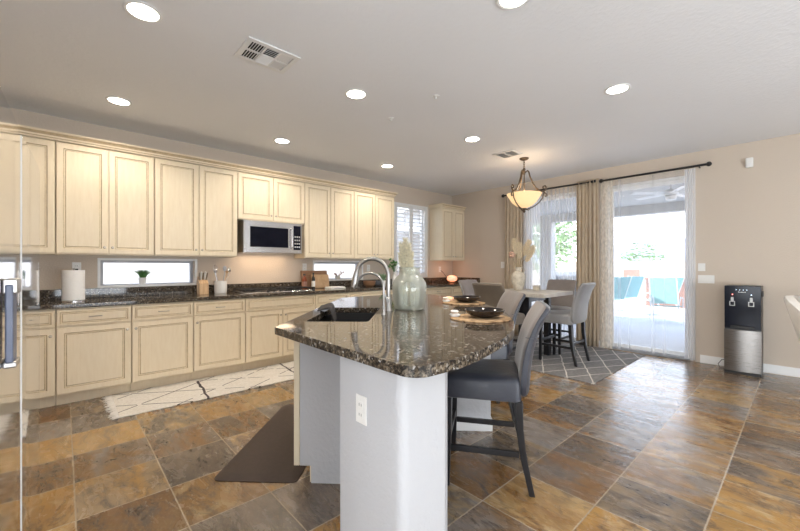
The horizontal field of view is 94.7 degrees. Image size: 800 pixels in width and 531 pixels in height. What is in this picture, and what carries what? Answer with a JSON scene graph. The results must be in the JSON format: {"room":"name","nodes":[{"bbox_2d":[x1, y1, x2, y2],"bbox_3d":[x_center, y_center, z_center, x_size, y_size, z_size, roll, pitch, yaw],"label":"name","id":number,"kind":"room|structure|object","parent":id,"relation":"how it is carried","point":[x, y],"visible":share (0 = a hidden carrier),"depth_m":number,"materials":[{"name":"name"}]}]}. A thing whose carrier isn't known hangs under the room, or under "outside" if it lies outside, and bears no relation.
{"room":"kitchen","nodes":[
{"label":"kitchen","id":0,"kind":"room"},
{"bbox_2d":[138,277,146,284],"bbox_3d":[-2.930,0.174,4.193,0.080,0.085,0.080,0,0,-42],"label":"pot","id":1,"kind":"object","parent":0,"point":[142,280],"depth_m":4.16,"materials":[{"name":"white ceramic"}]},
{"bbox_2d":[10,108,451,289],"bbox_3d":[-2.679,-0.060,4.488,10.500,2.860,0.180,0,0,-42],"label":"wall","id":2,"kind":"structure","parent":0,"point":[245,268],"depth_m":4.81,"materials":[{"name":"beige paint"}]},
{"bbox_2d":[22,135,55,254],"bbox_3d":[-3.617,-0.640,3.265,0.822,1.060,0.357,0,0,-42],"label":"upper cabinet","id":3,"kind":"object","parent":2,"relation":"attached to","point":[43,151],"visible":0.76,"depth_m":3.40,"materials":[{"name":"beige paint"}]},
{"bbox_2d":[18,124,397,196],"bbox_3d":[-2.045,-1.209,4.688,5.113,0.074,0.374,0,0,-42],"label":"crown molding","id":4,"kind":"structure","parent":3,"relation":"attached to","point":[29,131],"depth_m":4.08,"materials":[{"name":"beige paint"}]},
{"bbox_2d":[72,262,80,269],"bbox_3d":[-3.305,0.020,3.765,0.070,0.115,0.040,0,0,-42],"label":"power outlet","id":5,"kind":"object","parent":2,"relation":"attached to","point":[77,265],"visible":0.62,"depth_m":3.78,"materials":[{"name":"white plastic"}]},
{"bbox_2d":[56,141,153,255],"bbox_3d":[-3.026,-0.640,3.806,0.774,1.060,0.357,0,0,-42],"label":"upper cabinet","id":6,"kind":"object","parent":2,"relation":"attached to","point":[105,198],"visible":1,"depth_m":3.66,"materials":[{"name":"beige paint"}]},
{"bbox_2d":[97,258,196,287],"bbox_3d":[-2.894,0.074,4.264,0.950,0.318,0.160,0,0,-42],"label":"window","id":7,"kind":"structure","parent":2,"relation":"in","point":[100,261],"depth_m":4.18,"materials":[{"name":"grey plastic"}]},
{"bbox_2d":[134,269,151,284],"bbox_3d":[-2.922,0.125,4.186,0.176,0.185,0.154,0,0,-42],"label":"potted grass","id":8,"kind":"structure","parent":7,"relation":"on","point":[143,275],"depth_m":4.17,"materials":[{"name":"green plant"}]},
{"bbox_2d":[154,158,236,256],"bbox_3d":[-2.420,-0.640,4.359,0.860,1.060,0.357,0,0,-42],"label":"upper cabinet","id":9,"kind":"object","parent":2,"relation":"attached to","point":[195,206],"visible":0.96,"depth_m":4.21,"materials":[{"name":"beige paint"}]},
{"bbox_2d":[40,277,479,299],"bbox_3d":[-1.131,0.285,5.298,6.717,0.100,0.708,0,0,-42],"label":"backsplash","id":10,"kind":"structure","parent":2,"relation":"attached to","point":[186,289],"depth_m":4.33,"materials":[{"name":"stone"}]},
{"bbox_2d":[237,171,303,224],"bbox_3d":[-1.768,-0.875,4.955,0.902,0.590,0.357,0,0,-42],"label":"upper cabinet","id":11,"kind":"object","parent":2,"relation":"attached to","point":[259,197],"visible":0.94,"depth_m":4.81,"materials":[{"name":"beige paint"}]},
{"bbox_2d":[237,220,301,254],"bbox_3d":[-1.747,-0.367,4.906,0.775,0.405,0.455,0,0,-42],"label":"microwave","id":12,"kind":"object","parent":11,"relation":"attached to","point":[253,237],"visible":0.96,"depth_m":4.72,"materials":[{"name":"silver metal"}]},
{"bbox_2d":[294,183,353,258],"bbox_3d":[-1.124,-0.640,5.544,0.837,1.060,0.357,0,0,-42],"label":"upper cabinet","id":13,"kind":"object","parent":2,"relation":"attached to","point":[328,227],"visible":0.97,"depth_m":5.40,"materials":[{"name":"beige paint"}]},
{"bbox_2d":[313,260,362,280],"bbox_3d":[-1.026,0.074,5.971,0.950,0.318,0.160,0,0,-42],"label":"window","id":14,"kind":"structure","parent":2,"relation":"in","point":[314,261],"depth_m":5.95,"materials":[{"name":"grey plastic"}]},
{"bbox_2d":[353,191,393,259],"bbox_3d":[-0.505,-0.640,6.109,0.832,1.060,0.357,0,0,-42],"label":"upper cabinet","id":15,"kind":"object","parent":2,"relation":"attached to","point":[373,214],"visible":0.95,"depth_m":5.97,"materials":[{"name":"beige paint"}]},
{"bbox_2d":[394,202,427,276],"bbox_3d":[0.173,-0.475,7.045,0.876,1.386,0.193,0,0,-42],"label":"window","id":16,"kind":"structure","parent":2,"relation":"in","point":[423,211],"depth_m":7.08,"materials":[{"name":"white paint"}]},
{"bbox_2d":[430,208,463,260],"bbox_3d":[0.971,-0.620,7.458,0.692,1.020,0.357,0,0,-42],"label":"upper cabinet","id":17,"kind":"object","parent":2,"relation":"attached to","point":[446,225],"visible":1,"depth_m":7.28,"materials":[{"name":"beige paint"}]},
{"bbox_2d":[428,203,465,210],"bbox_3d":[0.961,-1.169,7.435,0.740,0.074,0.374,0,0,-42],"label":"crown molding","id":18,"kind":"structure","parent":17,"relation":"on","point":[440,205],"depth_m":7.25,"materials":[{"name":"beige paint"}]},
{"bbox_2d":[0,0,799,195],"bbox_3d":[0.428,-1.590,1.089,10.500,0.200,9.430,0,0,-42],"label":"ceiling","id":19,"kind":"structure","parent":0,"point":[531,79],"depth_m":2.93,"materials":[{"name":"paint"}]},
{"bbox_2d":[105,96,131,105],"bbox_3d":[-2.536,-1.485,3.324,0.196,0.008,0.196,0,0,-42],"label":"recessed light","id":20,"kind":"object","parent":19,"relation":"in","point":[120,101],"visible":1,"depth_m":3.32,"materials":[{"name":"white paint"}]},
{"bbox_2d":[122,0,162,22],"bbox_3d":[-1.502,-1.485,2.156,0.196,0.008,0.196,0,0,-42],"label":"recessed light","id":21,"kind":"object","parent":19,"relation":"in","point":[140,10],"visible":1,"depth_m":2.15,"materials":[{"name":"white paint"}]},
{"bbox_2d":[234,36,300,73],"bbox_3d":[-0.939,-1.482,2.610,0.365,0.013,0.290,0,0,-42],"label":"ceiling vent","id":22,"kind":"object","parent":19,"relation":"in","point":[255,51],"visible":1,"depth_m":2.60,"materials":[{"name":"white metal"}]},
{"bbox_2d":[273,138,290,143],"bbox_3d":[-1.402,-1.485,4.381,0.196,0.008,0.196,0,0,-42],"label":"recessed light","id":23,"kind":"object","parent":19,"relation":"in","point":[277,140],"visible":1,"depth_m":4.36,"materials":[{"name":"white paint"}]},
{"bbox_2d":[345,89,366,99],"bbox_3d":[-0.380,-1.485,3.188,0.196,0.008,0.196,0,0,-42],"label":"recessed light","id":24,"kind":"object","parent":19,"relation":"in","point":[356,94],"visible":1,"depth_m":3.18,"materials":[{"name":"white paint"}]},
{"bbox_2d":[464,136,480,141],"bbox_3d":[0.849,-1.485,4.318,0.196,0.008,0.196,0,0,-42],"label":"recessed light","id":25,"kind":"object","parent":19,"relation":"in","point":[470,138],"visible":1,"depth_m":4.32,"materials":[{"name":"white paint"}]},
{"bbox_2d":[492,149,522,158],"bbox_3d":[1.431,-1.483,4.897,0.280,0.013,0.300,0,0,-42],"label":"ceiling vent","id":26,"kind":"object","parent":19,"relation":"in","point":[510,153],"visible":1,"depth_m":4.88,"materials":[{"name":"white metal"}]},
{"bbox_2d":[496,0,529,9],"bbox_3d":[0.630,-1.485,2.038,0.196,0.008,0.196,0,0,-42],"label":"recessed light","id":27,"kind":"object","parent":19,"relation":"in","point":[503,4],"visible":1,"depth_m":2.08,"materials":[{"name":"white paint"}]},
{"bbox_2d":[507,157,546,212],"bbox_3d":[1.700,-1.107,5.058,0.531,0.764,0.519,0,0,-42],"label":"pendant light","id":28,"kind":"object","parent":19,"relation":"hanging from","point":[523,199],"visible":1,"depth_m":4.99,"materials":[{"name":"beige glass"}]},
{"bbox_2d":[604,83,630,94],"bbox_3d":[1.828,-1.485,3.099,0.196,0.008,0.196,0,0,-42],"label":"recessed light","id":29,"kind":"object","parent":19,"relation":"in","point":[615,89],"visible":1,"depth_m":3.09,"materials":[{"name":"white paint"}]},
{"bbox_2d":[36,334,799,530],"bbox_3d":[0.428,1.310,1.089,10.100,0.120,9.030,0,0,-42],"label":"floor","id":30,"kind":"structure","parent":0,"point":[658,443],"depth_m":2.32,"materials":[{"name":"tile"}]},
{"bbox_2d":[0,88,39,530],"bbox_3d":[-1.604,0.390,1.071,0.770,1.720,1.480,0,0,-40],"label":"refrigerator","id":31,"kind":"object","parent":30,"relation":"on","point":[19,169],"visible":1,"depth_m":1.24,"materials":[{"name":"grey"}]},
{"bbox_2d":[40,309,55,407],"bbox_3d":[-3.421,0.814,3.247,0.567,0.873,0.648,0,0,-42],"label":"base cabinet","id":32,"kind":"object","parent":30,"relation":"on","point":[47,317],"visible":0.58,"depth_m":3.19,"materials":[{"name":"beige paint"}]},
{"bbox_2d":[40,277,479,309],"bbox_3d":[-1.131,0.305,5.298,6.717,0.140,0.708,0,0,-42],"label":"countertop","id":33,"kind":"structure","parent":32,"relation":"on","point":[95,297],"depth_m":4.18,"materials":[{"name":"stone"}]},
{"bbox_2d":[60,268,86,301],"bbox_3d":[-3.092,0.177,3.487,0.190,0.315,0.190,0,0,-42],"label":"paper towel holder","id":34,"kind":"object","parent":33,"relation":"on","point":[72,281],"visible":1,"depth_m":3.43,"materials":[{"name":"white paper"}]},
{"bbox_2d":[197,272,208,294],"bbox_3d":[-2.341,0.200,4.370,0.106,0.268,0.130,0,0,-42],"label":"knife block","id":35,"kind":"object","parent":33,"relation":"on","point":[202,282],"visible":0.98,"depth_m":4.34,"materials":[{"name":"brown wood"}]},
{"bbox_2d":[214,281,226,293],"bbox_3d":[-2.209,0.260,4.538,0.144,0.150,0.144,0,0,-42],"label":"utensil crock","id":36,"kind":"object","parent":33,"relation":"on","point":[219,286],"visible":0.98,"depth_m":4.48,"materials":[{"name":"white ceramic"}]},
{"bbox_2d":[232,286,312,293],"bbox_3d":[-1.665,0.308,4.832,0.880,0.050,0.500,0,0,-42],"label":"cooktop","id":37,"kind":"object","parent":33,"relation":"in","point":[254,290],"visible":1,"depth_m":4.69,"materials":[{"name":"black glass"}]},
{"bbox_2d":[300,271,326,287],"bbox_3d":[-1.289,0.202,5.562,0.440,0.263,0.057,0,0,-42],"label":"cutting board","id":38,"kind":"object","parent":33,"relation":"on","point":[308,274],"visible":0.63,"depth_m":5.49,"materials":[{"name":"brown wood"}]},
{"bbox_2d":[311,274,328,287],"bbox_3d":[-1.208,0.231,5.576,0.300,0.203,0.048,0,0,-42],"label":"cutting board","id":39,"kind":"object","parent":33,"relation":"on","point":[321,281],"visible":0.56,"depth_m":5.58,"materials":[{"name":"brown wood"}]},
{"bbox_2d":[363,281,375,286],"bbox_3d":[-0.495,0.287,5.968,0.210,0.095,0.210,0,0,-42],"label":"serving bowl","id":40,"kind":"object","parent":33,"relation":"on","point":[366,283],"visible":1,"depth_m":5.89,"materials":[{"name":"brown wood"}]},
{"bbox_2d":[388,258,398,283],"bbox_3d":[-0.119,0.100,6.269,0.181,0.469,0.259,0,0,28],"label":"vase","id":41,"kind":"object","parent":33,"relation":"on","point":[394,275],"visible":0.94,"depth_m":6.29,"materials":[{"name":"white ceramic"}]},
{"bbox_2d":[56,305,130,404],"bbox_3d":[-3.011,0.814,3.622,0.537,0.873,0.648,0,0,-42],"label":"base cabinet","id":42,"kind":"object","parent":30,"relation":"on","point":[93,344],"visible":0.89,"depth_m":3.40,"materials":[{"name":"beige paint"}]},
{"bbox_2d":[130,301,192,390],"bbox_3d":[-2.613,0.814,3.986,0.537,0.873,0.648,0,0,-42],"label":"base cabinet","id":43,"kind":"object","parent":30,"relation":"on","point":[161,333],"visible":0.91,"depth_m":3.76,"materials":[{"name":"beige paint"}]},
{"bbox_2d":[103,361,293,419],"bbox_3d":[-1.514,1.243,4.207,2.911,0.012,0.716,0,0,-42],"label":"runner rug","id":44,"kind":"object","parent":30,"relation":"on","point":[121,405],"visible":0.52,"depth_m":3.69,"materials":[{"name":"white fabric"}]},
{"bbox_2d":[191,298,244,379],"bbox_3d":[-2.212,0.814,4.352,0.542,0.873,0.648,0,0,-42],"label":"base cabinet","id":45,"kind":"object","parent":30,"relation":"on","point":[218,325],"visible":0.88,"depth_m":4.13,"materials":[{"name":"beige paint"}]},
{"bbox_2d":[214,404,305,482],"bbox_3d":[-0.818,1.240,2.717,0.500,0.019,1.180,0,0,3],"label":"kitchen mat","id":46,"kind":"object","parent":30,"relation":"on","point":[268,457],"visible":0.73,"depth_m":2.37,"materials":[{"name":"brown rubber"}]},
{"bbox_2d":[242,294,314,370],"bbox_3d":[-1.672,0.814,4.846,0.917,0.873,0.647,0,0,-42],"label":"base cabinet","id":47,"kind":"object","parent":30,"relation":"on","point":[263,347],"visible":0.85,"depth_m":4.53,"materials":[{"name":"beige paint"}]},
{"bbox_2d":[315,292,347,308],"bbox_3d":[-1.138,0.814,5.333,0.522,0.873,0.648,0,0,-42],"label":"base cabinet","id":48,"kind":"object","parent":30,"relation":"on","point":[320,299],"visible":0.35,"depth_m":5.06,"materials":[{"name":"beige paint"}]},
{"bbox_2d":[347,290,385,296],"bbox_3d":[-0.675,0.814,5.757,0.727,0.873,0.648,0,0,-42],"label":"base cabinet","id":49,"kind":"object","parent":30,"relation":"on","point":[379,292],"visible":0.07,"depth_m":5.50,"materials":[{"name":"beige paint"}]},
{"bbox_2d":[294,341,492,530],"bbox_3d":[0.037,0.813,2.584,1.308,0.874,2.488,0,0,3],"label":"kitchen island","id":50,"kind":"object","parent":30,"relation":"on","point":[390,471],"visible":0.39,"depth_m":1.47,"materials":[{"name":"beige paint"}]},
{"bbox_2d":[356,393,366,425],"bbox_3d":[-0.159,0.585,1.500,0.009,0.115,0.070,0,0,-42],"label":"power outlet","id":51,"kind":"object","parent":50,"relation":"attached to","point":[361,401],"visible":1,"depth_m":1.49,"materials":[{"name":"white plastic"}]},
{"bbox_2d":[275,293,513,377],"bbox_3d":[0.058,0.355,2.891,1.428,0.040,3.318,0,0,2],"label":"island countertop","id":52,"kind":"structure","parent":50,"relation":"on","point":[426,342],"depth_m":1.77,"materials":[{"name":"stone"}]},
{"bbox_2d":[317,303,335,321],"bbox_3d":[-0.532,0.347,2.693,0.127,0.140,0.322,0,0,-8],"label":"dish towel","id":53,"kind":"object","parent":52,"relation":"on","point":[329,306],"visible":0.98,"depth_m":2.61,"materials":[{"name":"grey fabric"}]},
{"bbox_2d":[317,313,374,321],"bbox_3d":[-0.366,0.468,2.588,0.406,0.184,0.766,0,0,3],"label":"sink","id":54,"kind":"object","parent":52,"relation":"in","point":[340,317],"visible":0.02,"depth_m":2.95,"materials":[{"name":"black"}]},
{"bbox_2d":[353,272,385,314],"bbox_3d":[-0.215,0.188,2.550,0.242,0.293,0.055,0,0,16],"label":"filter faucet","id":55,"kind":"object","parent":52,"relation":"on","point":[366,273],"visible":1,"depth_m":2.53,"materials":[{"name":"grey metal"}]},
{"bbox_2d":[351,257,392,310],"bbox_3d":[-0.217,0.132,2.775,0.326,0.406,0.094,0,0,11],"label":"kitchen faucet","id":56,"kind":"object","parent":52,"relation":"on","point":[388,304],"visible":0.98,"depth_m":2.76,"materials":[{"name":"grey metal"}]},
{"bbox_2d":[392,267,426,310],"bbox_3d":[0.073,0.172,2.870,0.272,0.325,0.272,0,0,-42],"label":"glass vase","id":57,"kind":"object","parent":52,"relation":"on","point":[395,286],"visible":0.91,"depth_m":2.81,"materials":[{"name":"white"}]},
{"bbox_2d":[397,237,414,306],"bbox_3d":[0.046,0.044,2.873,0.139,0.543,0.070,0,0,-1],"label":"bunch","id":58,"kind":"object","parent":57,"relation":"in","point":[405,257],"visible":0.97,"depth_m":2.86,"materials":[{"name":"beige plant"}]},
{"bbox_2d":[443,300,484,304],"bbox_3d":[0.574,0.330,3.315,0.380,0.009,0.380,0,0,-42],"label":"placemat","id":59,"kind":"object","parent":52,"relation":"on","point":[454,302],"visible":0.77,"depth_m":3.21,"materials":[{"name":"wicker"}]},
{"bbox_2d":[453,295,480,302],"bbox_3d":[0.602,0.299,3.314,0.250,0.050,0.250,0,0,-42],"label":"bowl","id":60,"kind":"object","parent":59,"relation":"on","point":[463,298],"visible":1,"depth_m":3.24,"materials":[{"name":"brown ceramic"}]},
{"bbox_2d":[450,314,510,322],"bbox_3d":[0.509,0.330,2.341,0.380,0.009,0.380,0,0,-42],"label":"placemat","id":61,"kind":"object","parent":52,"relation":"on","point":[463,317],"visible":0.7,"depth_m":2.25,"materials":[{"name":"wood"}]},
{"bbox_2d":[465,307,504,317],"bbox_3d":[0.537,0.299,2.340,0.250,0.050,0.250,0,0,-42],"label":"bowl","id":62,"kind":"object","parent":61,"relation":"on","point":[481,312],"visible":1,"depth_m":2.28,"materials":[{"name":"brown ceramic"}]},
{"bbox_2d":[390,288,419,293],"bbox_3d":[-0.092,0.814,6.290,0.847,0.873,0.648,0,0,-42],"label":"base cabinet","id":63,"kind":"object","parent":30,"relation":"on","point":[414,290],"visible":0.02,"depth_m":6.13,"materials":[{"name":"beige paint"}]},
{"bbox_2d":[426,286,451,296],"bbox_3d":[0.499,0.814,6.829,0.747,0.873,0.648,0,0,-42],"label":"base cabinet","id":64,"kind":"object","parent":30,"relation":"on","point":[442,291],"visible":0.19,"depth_m":6.65,"materials":[{"name":"beige paint"}]},
{"bbox_2d":[451,286,461,296],"bbox_3d":[1.049,0.814,7.332,0.737,0.873,0.648,0,0,-42],"label":"base cabinet","id":65,"kind":"object","parent":30,"relation":"on","point":[456,290],"visible":0.07,"depth_m":6.96,"materials":[{"name":"beige paint"}]},
{"bbox_2d":[447,300,550,497],"bbox_3d":[0.585,0.733,2.240,0.590,1.033,0.460,0,0,14],"label":"counter stool","id":66,"kind":"object","parent":30,"relation":"on","point":[484,379],"visible":0.94,"depth_m":2.06,"materials":[{"name":"grey leather"}]},
{"bbox_2d":[491,290,525,420],"bbox_3d":[0.726,0.733,3.147,0.590,1.033,0.460,0,0,-4],"label":"counter stool","id":67,"kind":"object","parent":30,"relation":"on","point":[510,301],"visible":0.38,"depth_m":2.96,"materials":[{"name":"grey leather"}]},
{"bbox_2d":[497,336,644,383],"bbox_3d":[2.066,1.245,5.233,1.850,0.008,1.960,0,0,-42],"label":"dining rug","id":68,"kind":"object","parent":30,"relation":"on","point":[603,363],"visible":0.64,"depth_m":4.74,"materials":[{"name":"grey fabric"}]},
{"bbox_2d":[458,280,477,295],"bbox_3d":[1.198,0.724,5.389,0.460,1.033,0.590,0,0,-42],"label":"counter stool","id":69,"kind":"object","parent":68,"relation":"on","point":[466,286],"visible":0.16,"depth_m":5.47,"materials":[{"name":"black wood"}]},
{"bbox_2d":[472,283,524,349],"bbox_3d":[1.260,0.724,4.714,0.590,1.033,0.460,0,0,-42],"label":"counter stool","id":70,"kind":"object","parent":68,"relation":"on","point":[490,293],"visible":0.3,"depth_m":4.55,"materials":[{"name":"black wood"}]},
{"bbox_2d":[504,288,572,354],"bbox_3d":[1.735,0.790,5.039,0.840,0.900,0.900,0,0,-42],"label":"dining table","id":71,"kind":"object","parent":68,"relation":"on","point":[532,295],"visible":0.48,"depth_m":4.91,"materials":[{"name":"grey wood"}]},
{"bbox_2d":[511,267,524,289],"bbox_3d":[1.663,0.177,5.177,0.190,0.325,0.190,0,0,-42],"label":"ceramic vase","id":72,"kind":"object","parent":71,"relation":"on","point":[518,277],"visible":1,"depth_m":5.12,"materials":[{"name":"beige ceramic"}]},
{"bbox_2d":[508,238,535,266],"bbox_3d":[1.720,-0.153,5.184,0.397,0.498,0.125,0,0,3],"label":"arrangement","id":73,"kind":"object","parent":72,"relation":"in","point":[516,247],"visible":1,"depth_m":5.16,"materials":[{"name":"beige plant"}]},
{"bbox_2d":[538,279,576,354],"bbox_3d":[2.307,0.724,5.495,0.590,1.033,0.460,0,0,-42],"label":"counter stool","id":74,"kind":"object","parent":68,"relation":"on","point":[560,302],"visible":0.38,"depth_m":5.52,"materials":[{"name":"black wood"}]},
{"bbox_2d":[539,282,595,366],"bbox_3d":[2.194,0.724,4.811,0.460,1.033,0.590,0,0,-42],"label":"counter stool","id":75,"kind":"object","parent":68,"relation":"on","point":[578,313],"visible":0.98,"depth_m":4.67,"materials":[{"name":"grey fabric"}]},
{"bbox_2d":[718,285,763,377],"bbox_3d":[4.011,0.740,4.353,0.355,1.020,0.412,0,0,-42],"label":"water dispenser","id":76,"kind":"object","parent":30,"relation":"on","point":[743,304],"visible":1,"depth_m":4.22,"materials":[{"name":"black"}]},
{"bbox_2d":[730,325,753,329],"bbox_3d":[3.917,0.703,4.216,0.032,0.025,0.200,0,0,-42],"label":"drip tray","id":77,"kind":"object","parent":76,"relation":"on","point":[732,327],"depth_m":4.22,"materials":[{"name":"black"}]},
{"bbox_2d":[784,295,799,341],"bbox_3d":[3.630,0.755,3.070,0.649,0.990,0.646,0,0,18],"label":"tub chair","id":78,"kind":"object","parent":30,"relation":"on","point":[792,302],"visible":1,"depth_m":3.13,"materials":[{"name":"beige fabric"}]},
{"bbox_2d":[452,133,799,367],"bbox_3d":[4.290,-0.060,4.482,0.180,2.860,9.230,0,0,-42],"label":"wall","id":79,"kind":"structure","parent":0,"point":[747,220],"depth_m":4.60,"materials":[{"name":"beige paint"}]},
{"bbox_2d":[397,183,684,225],"bbox_3d":[4.971,-1.385,6.575,3.590,0.430,15.000,0,0,-42],"label":"patio cover","id":80,"kind":"object","parent":79,"relation":"attached to","point":[625,205],"depth_m":8.21,"materials":[{"name":"paint"}]},
{"bbox_2d":[630,185,684,200],"bbox_3d":[4.441,-1.214,5.997,1.198,0.309,1.204,0,0,-42],"label":"fan","id":81,"kind":"object","parent":80,"relation":"hanging from","point":[670,194],"visible":0.93,"depth_m":5.97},
{"bbox_2d":[502,180,595,197],"bbox_3d":[2.465,-1.295,6.248,0.129,0.060,1.638,0,0,-42],"label":"curtain rod","id":82,"kind":"object","parent":79,"relation":"attached to","point":[503,195],"visible":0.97,"depth_m":5.97,"materials":[{"name":"black metal"}]},
{"bbox_2d":[505,196,521,334],"bbox_3d":[2.046,-0.040,6.650,0.072,2.540,0.342,0,0,-42],"label":"curtain","id":83,"kind":"object","parent":82,"relation":"hanging from","point":[513,214],"visible":0.41,"depth_m":6.67,"materials":[{"name":"beige fabric"}]},
{"bbox_2d":[523,197,540,336],"bbox_3d":[2.305,-0.025,6.441,0.041,2.510,0.320,0,0,-42],"label":"sheer curtain","id":84,"kind":"object","parent":82,"relation":"hanging from","point":[531,218],"visible":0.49,"depth_m":6.42,"materials":[{"name":"white fabric"}]},
{"bbox_2d":[576,178,598,346],"bbox_3d":[2.904,-0.050,5.710,0.078,2.560,0.333,0,0,-42],"label":"curtain","id":85,"kind":"object","parent":82,"relation":"hanging from","point":[587,195],"visible":0.77,"depth_m":5.68,"materials":[{"name":"beige fabric"}]},
{"bbox_2d":[537,191,575,340],"bbox_3d":[2.687,0.020,6.214,0.150,2.456,1.146,0,0,-42],"label":"door","id":86,"kind":"structure","parent":79,"relation":"in","point":[569,194],"depth_m":6.17,"materials":[{"name":"white paint"}]},
{"bbox_2d":[606,176,692,360],"bbox_3d":[3.546,0.020,5.272,0.153,2.456,1.056,0,0,-42],"label":"door","id":87,"kind":"structure","parent":79,"relation":"in","point":[680,179],"depth_m":5.27,"materials":[{"name":"white paint"}]},
{"bbox_2d":[599,161,711,182],"bbox_3d":[3.490,-1.285,5.126,0.129,0.060,1.318,0,0,-42],"label":"curtain rod","id":88,"kind":"object","parent":79,"relation":"attached to","point":[709,163],"visible":0.98,"depth_m":5.01,"materials":[{"name":"black metal"}]},
{"bbox_2d":[600,177,612,348],"bbox_3d":[3.092,-0.040,5.517,0.041,2.540,0.175,0,0,-40],"label":"curtain","id":89,"kind":"object","parent":88,"relation":"hanging from","point":[606,187],"visible":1,"depth_m":5.52,"materials":[{"name":"white fabric"}]},
{"bbox_2d":[684,168,695,359],"bbox_3d":[3.788,-0.025,4.813,0.034,2.490,0.115,0,0,-42],"label":"sheer curtain","id":90,"kind":"object","parent":88,"relation":"hanging from","point":[689,174],"visible":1,"depth_m":4.81,"materials":[{"name":"white fabric"}]},
{"bbox_2d":[698,275,714,282],"bbox_3d":[3.933,0.170,4.731,0.008,0.105,0.165,0,0,-42],"label":"light switch","id":91,"kind":"object","parent":79,"relation":"attached to","point":[701,278],"visible":1,"depth_m":4.72,"materials":[{"name":"white plastic"}]},
{"bbox_2d":[745,157,752,167],"bbox_3d":[4.192,-1.240,4.420,0.044,0.120,0.070,0,0,-42],"label":"sensor","id":92,"kind":"object","parent":79,"relation":"attached to","point":[748,161],"visible":1,"depth_m":4.41,"materials":[{"name":"white plastic"}]},
{"bbox_2d":[700,355,799,377],"bbox_3d":[5.537,1.200,2.973,0.014,0.100,4.880,0,0,-42],"label":"baseboard","id":93,"kind":"structure","parent":79,"relation":"attached to","point":[768,368],"depth_m":4.29,"materials":[{"name":"white paint"}]},
{"label":"outside","id":94,"kind":"structure","parent":0,"visible":0},
{"bbox_2d":[614,293,681,309],"bbox_3d":[14.395,1.410,13.154,51.000,0.200,80.000,0,0,-42],"label":"ground","id":95,"kind":"structure","parent":94,"point":[629,302],"depth_m":13.21,"materials":[{"name":"white"}]},
{"bbox_2d":[103,230,419,283],"bbox_3d":[-2.341,0.250,7.750,19.000,2.400,0.200,0,0,-42],"label":"fence","id":96,"kind":"object","parent":95,"relation":"on","point":[113,273],"visible":0.02,"depth_m":6.17,"materials":[{"name":"white"}]},
{"bbox_2d":[555,222,575,270],"bbox_3d":[7.103,-0.832,18.176,3.554,4.275,3.575,0,0,-42],"label":"tree","id":97,"kind":"object","parent":95,"relation":"on","point":[563,237],"visible":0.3,"depth_m":17.39,"materials":[{"name":"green plant"}]},
{"bbox_2d":[555,261,683,292],"bbox_3d":[15.576,0.600,14.233,0.260,1.700,60.000,0,0,-42],"label":"fence","id":98,"kind":"object","parent":95,"relation":"on","point":[663,269],"visible":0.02,"depth_m":18.00,"materials":[{"name":"white"}]},
{"bbox_2d":[623,269,639,292],"bbox_3d":[11.044,0.739,17.562,0.600,1.138,0.530,0,0,-42],"label":"brick planter","id":99,"kind":"object","parent":95,"relation":"on","point":[628,272],"visible":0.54,"depth_m":17.39,"materials":[{"name":"brick"}]},
{"bbox_2d":[620,243,665,260],"bbox_3d":[14.706,-0.067,22.411,2.434,2.752,2.422,0,0,-42],"label":"tree","id":100,"kind":"object","parent":95,"relation":"on","point":[631,254],"visible":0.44,"depth_m":22.16,"materials":[{"name":"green plant"}]},
{"bbox_2d":[644,277,683,307],"bbox_3d":[9.122,0.849,11.587,0.800,0.918,2.300,0,0,-42],"label":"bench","id":101,"kind":"object","parent":95,"relation":"on","point":[681,293],"visible":0.21,"depth_m":11.96,"materials":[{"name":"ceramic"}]},
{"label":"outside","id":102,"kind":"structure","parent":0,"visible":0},
{"bbox_2d":[614,239,684,260],"bbox_3d":[110.563,-6.637,128.121,63.909,21.774,260.000,0,0,-42],"label":"mountains","id":103,"kind":"structure","parent":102,"point":[674,251],"depth_m":134.99,"materials":[{"name":"white"}]},
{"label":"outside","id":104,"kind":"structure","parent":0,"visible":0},
{"bbox_2d":[551,305,683,351],"bbox_3d":[6.630,1.380,7.413,7.210,0.180,22.000,0,0,-42],"label":"patio slab","id":105,"kind":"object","parent":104,"point":[635,328],"depth_m":7.60,"materials":[{"name":"concrete"}]},
{"bbox_2d":[541,222,554,301],"bbox_3d":[4.027,0.060,10.047,0.260,2.460,0.300,0,0,-42],"label":"patio post","id":106,"kind":"object","parent":105,"relation":"on","point":[547,229],"visible":0.5,"depth_m":9.96,"materials":[{"name":"paint"}]},
{"bbox_2d":[555,271,575,293],"bbox_3d":[4.756,0.723,10.509,1.440,1.130,0.600,0,0,33],"label":"covered grill","id":107,"kind":"object","parent":105,"relation":"on","point":[558,275],"visible":0.02,"depth_m":10.32,"materials":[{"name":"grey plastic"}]},
{"bbox_2d":[614,276,631,314],"bbox_3d":[5.671,0.779,9.886,0.564,1.029,0.803,0,0,-12],"label":"patio chair","id":108,"kind":"object","parent":105,"relation":"on","point":[621,284],"visible":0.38,"depth_m":9.63,"materials":[{"name":"blue fabric"}]},
{"bbox_2d":[620,276,644,312],"bbox_3d":[6.406,0.779,10.490,0.564,1.029,0.803,0,0,-12],"label":"patio chair","id":109,"kind":"object","parent":105,"relation":"on","point":[636,282],"visible":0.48,"depth_m":10.25,"materials":[{"name":"blue fabric"}]},
{"bbox_2d":[640,277,683,317],"bbox_3d":[6.789,0.779,9.552,0.564,1.029,0.803,0,0,-12],"label":"patio chair","id":110,"kind":"object","parent":105,"relation":"on","point":[680,280],"visible":0.42,"depth_m":9.31,"materials":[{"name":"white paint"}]},
{"bbox_2d":[648,277,683,324],"bbox_3d":[6.141,0.779,8.525,0.564,1.029,0.803,0,0,28],"label":"patio chair","id":111,"kind":"object","parent":105,"relation":"on","point":[663,290],"visible":0.97,"depth_m":8.72,"materials":[{"name":"fabric"}]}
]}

